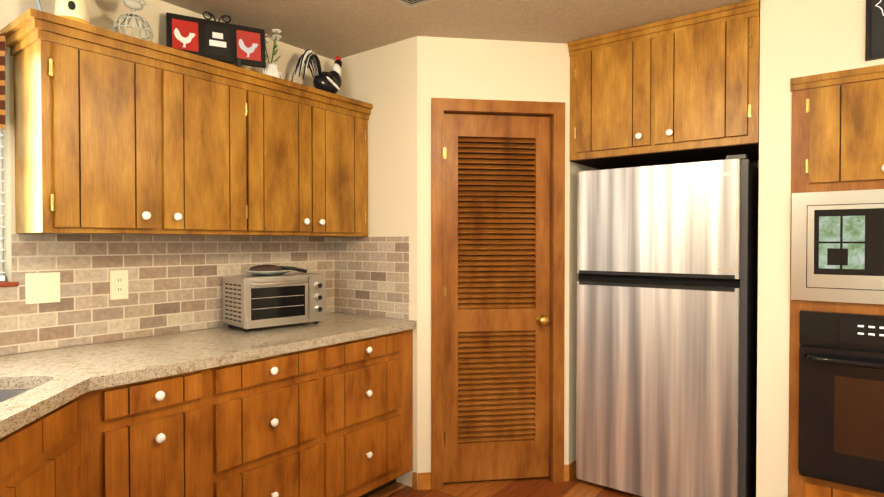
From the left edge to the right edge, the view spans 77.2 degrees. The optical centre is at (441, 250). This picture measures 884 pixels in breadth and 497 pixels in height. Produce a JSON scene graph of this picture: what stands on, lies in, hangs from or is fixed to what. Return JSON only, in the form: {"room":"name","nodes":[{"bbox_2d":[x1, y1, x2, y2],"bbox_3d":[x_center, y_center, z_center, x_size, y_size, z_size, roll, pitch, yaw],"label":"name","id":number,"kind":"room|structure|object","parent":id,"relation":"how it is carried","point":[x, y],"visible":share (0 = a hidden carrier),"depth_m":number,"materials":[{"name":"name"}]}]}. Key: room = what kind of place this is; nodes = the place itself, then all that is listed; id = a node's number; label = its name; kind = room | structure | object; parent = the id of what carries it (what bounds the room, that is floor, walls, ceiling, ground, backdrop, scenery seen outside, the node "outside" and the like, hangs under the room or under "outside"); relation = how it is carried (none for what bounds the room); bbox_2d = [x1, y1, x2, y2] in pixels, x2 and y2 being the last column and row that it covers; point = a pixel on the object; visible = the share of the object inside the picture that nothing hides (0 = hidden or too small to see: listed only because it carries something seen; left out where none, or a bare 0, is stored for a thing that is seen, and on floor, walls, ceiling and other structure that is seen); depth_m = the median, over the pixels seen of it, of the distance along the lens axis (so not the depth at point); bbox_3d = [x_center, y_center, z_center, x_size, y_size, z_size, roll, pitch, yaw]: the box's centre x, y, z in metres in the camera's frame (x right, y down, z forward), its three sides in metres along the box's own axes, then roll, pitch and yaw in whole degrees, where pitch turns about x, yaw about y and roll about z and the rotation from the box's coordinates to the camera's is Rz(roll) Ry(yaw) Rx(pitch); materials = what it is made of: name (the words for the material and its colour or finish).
{"room":"kitchen","nodes":[
{"label":"kitchen","id":0,"kind":"room"},
{"bbox_2d":[0,0,333,355],"bbox_3d":[-2.390,0.098,1.171,0.120,2.430,5.590,1,1,37],"label":"wall","id":1,"kind":"structure","parent":0,"point":[104,14],"depth_m":2.31,"materials":[{"name":"beige paint"}]},
{"bbox_2d":[0,127,2,275],"bbox_3d":[-2.154,-0.314,1.548,0.028,0.872,1.482,1,1,37],"label":"window","id":2,"kind":"structure","parent":1,"relation":"in","point":[1,242],"depth_m":2.13,"materials":[{"name":"white paint"}]},
{"bbox_2d":[0,134,5,280],"bbox_3d":[-2.108,-0.313,1.514,0.055,0.870,1.462,1,1,37],"label":"window blinds","id":3,"kind":"object","parent":2,"relation":"attached to","point":[2,278],"visible":0.65,"depth_m":2.08,"materials":[{"name":"white plastic"}]},
{"bbox_2d":[0,32,5,129],"bbox_3d":[-2.078,-0.603,1.392,0.092,0.356,1.576,1,1,37],"label":"plaid valance","id":4,"kind":"object","parent":1,"relation":"attached to","point":[2,83],"visible":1,"depth_m":1.99,"materials":[{"name":"fabric"}]},
{"bbox_2d":[0,281,18,286],"bbox_3d":[-2.101,0.135,1.515,0.104,0.018,1.526,1,1,37],"label":"window sill","id":5,"kind":"structure","parent":1,"relation":"attached to","point":[7,284],"depth_m":2.07,"materials":[{"name":"brown wood"}]},
{"bbox_2d":[8,9,167,234],"bbox_3d":[-1.370,-0.441,2.152,0.302,0.750,0.399,1,1,37],"label":"upper cabinet","id":6,"kind":"object","parent":1,"relation":"attached to","point":[117,133],"depth_m":2.03,"materials":[{"name":"brown wood"}]},
{"bbox_2d":[36,0,89,24],"bbox_3d":[-1.403,-0.974,2.064,0.157,0.346,0.242,1,1,37],"label":"pitcher","id":7,"kind":"object","parent":6,"relation":"on","point":[77,10],"visible":0.38,"depth_m":2.04,"materials":[{"name":"beige ceramic"}]},
{"bbox_2d":[113,0,152,41],"bbox_3d":[-1.258,-0.919,2.256,0.144,0.232,0.144,1,1,37],"label":"cloche","id":8,"kind":"object","parent":6,"relation":"on","point":[134,5],"visible":0.56,"depth_m":2.24,"materials":[{"name":"grey metal"}]},
{"bbox_2d":[0,234,408,354],"bbox_3d":[-1.238,0.163,2.098,0.592,0.450,2.720,1,1,37],"label":"tile backsplash","id":9,"kind":"structure","parent":1,"relation":"attached to","point":[174,283],"depth_m":2.52,"materials":[{"name":"beige tile"}]},
{"bbox_2d":[25,272,59,303],"bbox_3d":[-1.550,0.146,2.151,0.014,0.118,0.114,1,1,37],"label":"switch plate","id":10,"kind":"object","parent":9,"relation":"attached to","point":[42,287],"visible":1,"depth_m":2.15,"materials":[{"name":"beige plastic"}]},
{"bbox_2d":[110,270,127,299],"bbox_3d":[-1.385,0.148,2.374,0.007,0.124,0.072,1,1,37],"label":"electrical outlet plate","id":11,"kind":"object","parent":9,"relation":"attached to","point":[118,284],"visible":1,"depth_m":2.37,"materials":[{"name":"beige plastic"}]},
{"bbox_2d":[164,46,251,235],"bbox_3d":[-1.131,-0.445,2.467,0.302,0.750,0.392,1,1,37],"label":"upper cabinet","id":12,"kind":"object","parent":1,"relation":"attached to","point":[208,102],"depth_m":2.38,"materials":[{"name":"brown wood"}]},
{"bbox_2d":[166,11,265,67],"bbox_3d":[-1.039,-0.961,2.568,0.428,0.303,0.090,0,1,-28],"label":"frame","id":13,"kind":"object","parent":12,"relation":"on","point":[237,45],"visible":0.98,"depth_m":2.57,"materials":[{"name":"black wood"}]},
{"bbox_2d":[252,71,315,235],"bbox_3d":[-0.898,-0.450,2.773,0.302,0.750,0.377,1,1,37],"label":"upper cabinet","id":14,"kind":"object","parent":1,"relation":"attached to","point":[283,111],"depth_m":2.69,"materials":[{"name":"brown wood"}]},
{"bbox_2d":[261,29,281,78],"bbox_3d":[-0.855,-0.953,2.768,0.144,0.284,0.151,1,1,37],"label":"vase","id":15,"kind":"object","parent":14,"relation":"on","point":[270,69],"visible":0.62,"depth_m":2.75,"materials":[{"name":"white ceramic"}]},
{"bbox_2d":[316,89,371,236],"bbox_3d":[-0.657,-0.454,3.089,0.302,0.750,0.418,1,1,37],"label":"upper cabinet","id":16,"kind":"object","parent":1,"relation":"attached to","point":[341,121],"depth_m":2.99,"materials":[{"name":"brown wood"}]},
{"bbox_2d":[291,49,342,93],"bbox_3d":[-0.662,-0.956,3.022,0.178,0.283,0.329,1,1,37],"label":"rooster figurine","id":17,"kind":"object","parent":16,"relation":"on","point":[331,81],"visible":0.94,"depth_m":2.99,"materials":[{"name":"black ceramic"}]},
{"bbox_2d":[334,36,569,488],"bbox_3d":[0.032,0.069,3.223,1.250,2.430,0.608,1,1,37],"label":"wall","id":18,"kind":"structure","parent":0,"point":[398,85],"depth_m":3.02,"materials":[{"name":"beige paint"}]},
{"bbox_2d":[412,460,575,489],"bbox_3d":[1.738,1.256,2.117,4.075,0.088,0.913,1,1,37],"label":"baseboard","id":19,"kind":"structure","parent":18,"relation":"attached to","point":[424,481],"depth_m":2.98,"materials":[{"name":"brown wood"}]},
{"bbox_2d":[431,98,564,489],"bbox_3d":[0.307,0.236,3.037,0.740,2.100,0.107,0,1,-8],"label":"pantry door","id":20,"kind":"structure","parent":18,"relation":"in","point":[490,297],"depth_m":3.06,"materials":[{"name":"brown wood"}]},
{"bbox_2d":[568,0,759,169],"bbox_3d":[1.238,-0.816,3.003,0.916,0.646,0.648,1,1,37],"label":"upper cabinet","id":21,"kind":"object","parent":18,"relation":"attached to","point":[681,89],"visible":1,"depth_m":2.74,"materials":[{"name":"brown wood"}]},
{"bbox_2d":[161,0,746,59],"bbox_3d":[0.022,-1.105,0.343,5.300,0.001,7.220,1,1,37],"label":"ceiling","id":22,"kind":"structure","parent":0,"point":[331,29],"depth_m":2.72,"materials":[{"name":"beige paint"}]},
{"bbox_2d":[393,0,436,8],"bbox_3d":[-0.074,-1.128,2.414,0.320,0.011,0.180,1,1,37],"label":"ceiling vent","id":23,"kind":"object","parent":22,"relation":"in","point":[410,4],"visible":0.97,"depth_m":2.52,"materials":[{"name":"grey metal"}]},
{"bbox_2d":[368,475,641,496],"bbox_3d":[0.022,1.325,0.378,5.300,0.001,7.220,1,1,37],"label":"floor","id":24,"kind":"structure","parent":0,"point":[573,486],"depth_m":2.97,"materials":[{"name":"brown wood"}]},
{"bbox_2d":[0,329,412,496],"bbox_3d":[-0.714,0.871,1.727,1.864,0.868,2.686,1,1,37],"label":"base cabinet","id":25,"kind":"object","parent":24,"relation":"on","point":[334,420],"visible":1,"depth_m":2.15,"materials":[{"name":"brown wood"}]},
{"bbox_2d":[0,312,416,438],"bbox_3d":[-0.712,0.416,1.700,1.896,0.040,2.716,1,1,37],"label":"countertop","id":26,"kind":"structure","parent":25,"relation":"on","point":[53,379],"depth_m":2.06,"materials":[{"name":"stone"}]},
{"bbox_2d":[0,389,30,402],"bbox_3d":[-1.358,0.543,1.328,0.470,0.201,0.840,0,1,-8],"label":"sink","id":27,"kind":"object","parent":26,"relation":"in","point":[7,394],"visible":0.02,"depth_m":1.72,"materials":[{"name":"silver metal"}]},
{"bbox_2d":[222,265,325,331],"bbox_3d":[-0.832,0.226,2.788,0.436,0.308,0.295,-1,1,-44],"label":"toaster oven","id":28,"kind":"object","parent":26,"relation":"on","point":[260,296],"visible":1,"depth_m":2.69,"materials":[{"name":"silver metal"}]},
{"bbox_2d":[245,265,307,275],"bbox_3d":[-0.848,0.097,2.826,0.219,0.052,0.306,1,1,37],"label":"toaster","id":29,"kind":"object","parent":28,"relation":"on","point":[259,270],"depth_m":2.75,"materials":[{"name":"grey metal"}]},
{"bbox_2d":[576,154,758,496],"bbox_3d":[1.296,0.417,3.096,0.834,1.737,0.761,1,1,37],"label":"fridge","id":30,"kind":"object","parent":24,"relation":"on","point":[667,319],"visible":1,"depth_m":2.76,"materials":[{"name":"grey metal"}]},
{"bbox_2d":[788,64,883,496],"bbox_3d":[1.983,0.273,2.405,0.767,2.046,0.718,1,1,37],"label":"tall cabinet","id":31,"kind":"object","parent":24,"relation":"on","point":[836,416],"visible":1,"depth_m":2.31,"materials":[{"name":"brown wood"}]},
{"bbox_2d":[790,182,883,312],"bbox_3d":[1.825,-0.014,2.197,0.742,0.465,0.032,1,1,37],"label":"microwave","id":32,"kind":"object","parent":31,"relation":"in","point":[837,233],"depth_m":2.31,"materials":[{"name":"silver metal"}]},
{"bbox_2d":[798,309,883,496],"bbox_3d":[1.803,0.621,2.170,0.682,0.716,0.117,1,1,37],"label":"wall oven","id":33,"kind":"object","parent":31,"relation":"in","point":[841,351],"depth_m":2.29,"materials":[{"name":"black metal"}]},
{"bbox_2d":[569,162,598,463],"bbox_3d":[0.954,0.066,3.402,0.002,2.430,0.810,1,1,37],"label":"wall","id":34,"kind":"structure","parent":0,"point":[575,168],"depth_m":3.13,"materials":[{"name":"beige paint"}]},
{"bbox_2d":[756,0,883,496],"bbox_3d":[2.635,0.086,2.003,2.530,2.430,0.620,1,1,37],"label":"wall","id":35,"kind":"structure","parent":0,"point":[800,38],"depth_m":2.47,"materials":[{"name":"beige paint"}]},
{"bbox_2d":[865,0,883,60],"bbox_3d":[1.861,-0.933,2.174,0.311,0.312,0.021,1,1,37],"label":"picture","id":36,"kind":"object","parent":35,"relation":"attached to","point":[874,43],"visible":1,"depth_m":2.25,"materials":[{"name":"black plastic"}]}
]}

